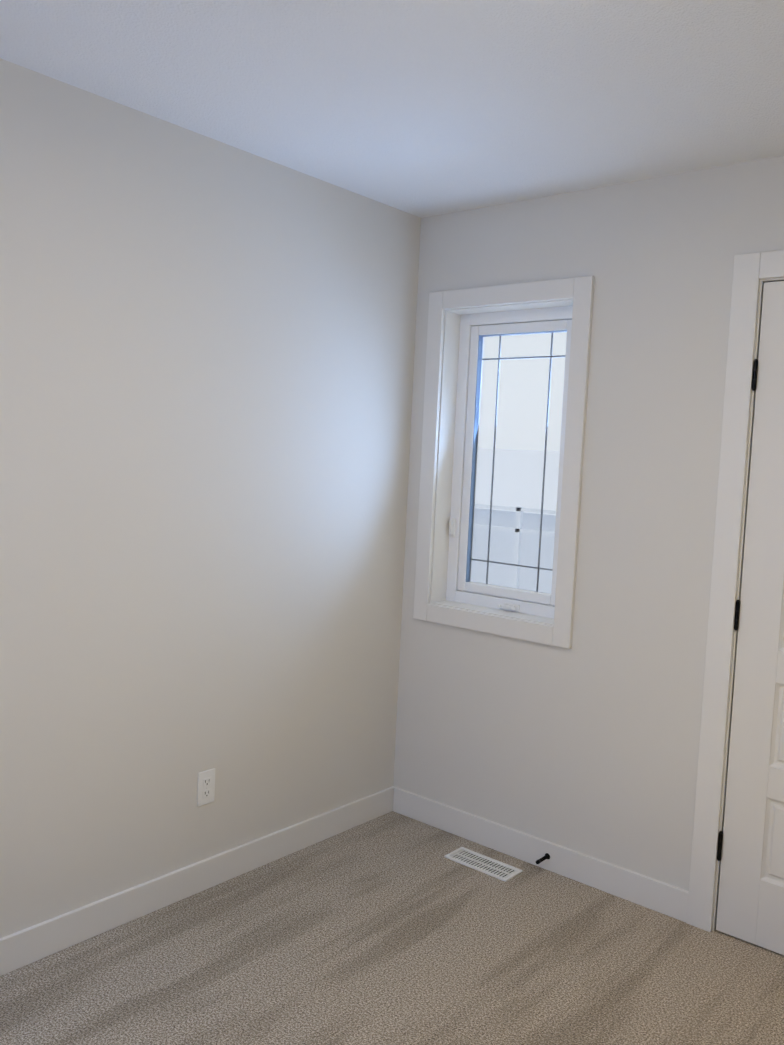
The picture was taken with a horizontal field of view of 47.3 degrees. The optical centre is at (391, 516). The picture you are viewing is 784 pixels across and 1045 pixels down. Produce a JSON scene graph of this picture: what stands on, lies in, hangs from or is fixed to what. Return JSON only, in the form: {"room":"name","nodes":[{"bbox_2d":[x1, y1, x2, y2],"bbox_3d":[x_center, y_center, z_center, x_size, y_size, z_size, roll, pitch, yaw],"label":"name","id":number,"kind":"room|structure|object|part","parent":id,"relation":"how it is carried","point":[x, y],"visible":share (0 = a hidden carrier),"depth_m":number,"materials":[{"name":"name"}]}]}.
{"room":"empty bedroom","nodes":[
{"label":"empty bedroom","id":0,"kind":"room"},
{"bbox_2d":[0,58,420,937],"bbox_3d":[-1.098,0.041,2.434,0.160,2.440,3.720,6,5,40],"label":"wall","id":1,"kind":"structure","parent":0,"point":[206,364],"depth_m":2.82,"materials":[{"name":"white paint"}]},
{"bbox_2d":[0,786,394,975],"bbox_3d":[-1.083,1.213,2.461,0.014,0.102,3.386,6,5,40],"label":"baseboard","id":2,"kind":"structure","parent":1,"relation":"attached to","point":[29,945],"depth_m":2.90,"materials":[{"name":"white paint"}]},
{"bbox_2d":[197,768,214,806],"bbox_3d":[-0.618,0.900,2.980,0.008,0.115,0.070,6,5,40],"label":"electrical outlet","id":3,"kind":"object","parent":1,"relation":"attached to","point":[206,787],"visible":1,"depth_m":2.98,"materials":[{"name":"white plastic"}]},
{"bbox_2d":[202,776,211,798],"bbox_3d":[-0.616,0.900,2.979,0.002,0.066,0.033,6,5,40],"label":"receptacle","id":4,"kind":"object","parent":3,"relation":"attached to","point":[206,780],"depth_m":2.98,"materials":[{"name":"white plastic"}]},
{"bbox_2d":[0,811,783,1044],"bbox_3d":[0.065,1.444,1.489,3.370,0.120,3.720,6,5,40],"label":"floor","id":5,"kind":"structure","parent":0,"point":[392,928],"depth_m":2.60,"materials":[{"name":"carpet"}]},
{"bbox_2d":[444,847,522,881],"bbox_3d":[0.334,1.273,3.288,0.272,0.006,0.113,6,5,40],"label":"air vent register","id":6,"kind":"object","parent":5,"relation":"on","point":[499,870],"visible":1,"depth_m":3.28,"materials":[{"name":"white plastic"}]},
{"bbox_2d":[0,0,783,217],"bbox_3d":[0.187,-1.107,1.319,3.370,0.120,3.720,6,5,40],"label":"ceiling","id":7,"kind":"structure","parent":0,"point":[423,108],"depth_m":2.30,"materials":[{"name":"white paint"}]},
{"bbox_2d":[393,155,783,890],"bbox_3d":[1.274,0.132,2.764,3.050,2.440,0.160,6,5,40],"label":"wall","id":8,"kind":"structure","parent":0,"point":[589,741],"depth_m":3.08,"materials":[{"name":"white paint"}]},
{"bbox_2d":[413,276,593,648],"bbox_3d":[0.447,-0.213,3.441,0.716,1.310,0.178,6,5,40],"label":"window","id":9,"kind":"structure","parent":8,"relation":"in","point":[579,291],"depth_m":3.46,"materials":[{"name":"white paint"}]},
{"bbox_2d":[449,518,519,610],"bbox_3d":[0.357,0.184,3.542,0.348,0.334,0.036,6,5,40],"label":"hardware piece","id":10,"kind":"object","parent":9,"relation":"attached to","point":[506,606],"visible":1,"depth_m":3.49,"materials":[{"name":"white plastic"}]},
{"bbox_2d":[430,299,572,625],"bbox_3d":[0.433,-0.213,3.425,0.602,1.196,0.100,6,5,40],"label":"liner","id":11,"kind":"object","parent":9,"relation":"attached to","point":[447,413],"visible":0.35,"depth_m":3.59,"materials":[{"name":"white paint"}]},
{"bbox_3d":[0.484,-0.214,3.485,0.472,1.066,0.042,6,5,40],"label":"window sash","id":12,"kind":"part","parent":9,"relation":"part of","materials":[{"name":"white plastic"}]},
{"bbox_2d":[466,330,566,581],"bbox_3d":[0.481,-0.215,3.482,0.396,0.990,0.026,6,5,40],"label":"glazing","id":13,"kind":"object","parent":9,"relation":"attached to","point":[475,435],"visible":0.93,"depth_m":3.60,"materials":[{"name":"blue"}]},
{"bbox_2d":[471,333,564,591],"bbox_3d":[0.494,-0.215,3.498,0.396,0.990,0.004,6,5,40],"label":"window grille","id":14,"kind":"object","parent":9,"relation":"attached to","point":[487,560],"visible":0.79,"depth_m":3.48,"materials":[{"name":"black metal"}]},
{"bbox_3d":[0.491,-0.215,3.494,0.404,0.998,0.004,6,5,40],"label":"glass pane","id":15,"kind":"part","parent":9,"relation":"part of","materials":[{"name":"clear glass"}]},
{"bbox_2d":[393,787,688,921],"bbox_3d":[1.162,1.299,2.775,3.021,0.102,0.014,6,5,40],"label":"baseboard","id":16,"kind":"structure","parent":8,"relation":"attached to","point":[642,890],"depth_m":3.26,"materials":[{"name":"white paint"}]},
{"bbox_2d":[536,852,550,863],"bbox_3d":[0.544,1.238,3.237,0.027,0.027,0.074,6,5,40],"label":"door stop","id":17,"kind":"object","parent":8,"relation":"attached to","point":[547,855],"visible":1,"depth_m":3.25,"materials":[{"name":"black metal"}]},
{"bbox_2d":[544,852,550,859],"bbox_3d":[0.567,1.237,3.265,0.027,0.027,0.002,6,5,40],"label":"washer","id":18,"kind":"object","parent":17,"relation":"in","point":[547,855],"depth_m":3.26,"materials":[{"name":"black rubber"}]},
{"bbox_2d":[686,250,783,931],"bbox_3d":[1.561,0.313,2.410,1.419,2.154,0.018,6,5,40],"label":"door frame","id":19,"kind":"structure","parent":8,"relation":"attached to","point":[750,270],"depth_m":2.83,"materials":[{"name":"white paint"}]},
{"bbox_2d":[717,359,757,860],"bbox_3d":[1.570,0.356,2.426,1.260,1.594,0.043,6,5,40],"label":"closet door hinges","id":20,"kind":"object","parent":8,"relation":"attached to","point":[737,606],"visible":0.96,"depth_m":2.81,"materials":[{"name":"black metal"}]},
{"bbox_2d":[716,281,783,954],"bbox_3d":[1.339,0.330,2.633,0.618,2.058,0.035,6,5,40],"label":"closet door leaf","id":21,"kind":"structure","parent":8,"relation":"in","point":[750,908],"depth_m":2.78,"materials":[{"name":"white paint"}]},
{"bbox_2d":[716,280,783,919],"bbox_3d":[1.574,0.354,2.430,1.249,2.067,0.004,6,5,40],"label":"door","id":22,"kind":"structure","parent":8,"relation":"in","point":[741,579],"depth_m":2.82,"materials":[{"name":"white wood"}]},
{"label":"outside","id":23,"kind":"structure","parent":0,"visible":0},
{"bbox_2d":[471,448,559,593],"bbox_3d":[19.794,1.332,27.306,80.000,4.950,58.500,6,5,40],"label":"neighbourhood","id":24,"kind":"structure","parent":23,"point":[485,471],"depth_m":14.15,"materials":[{"name":"white"}]}
]}

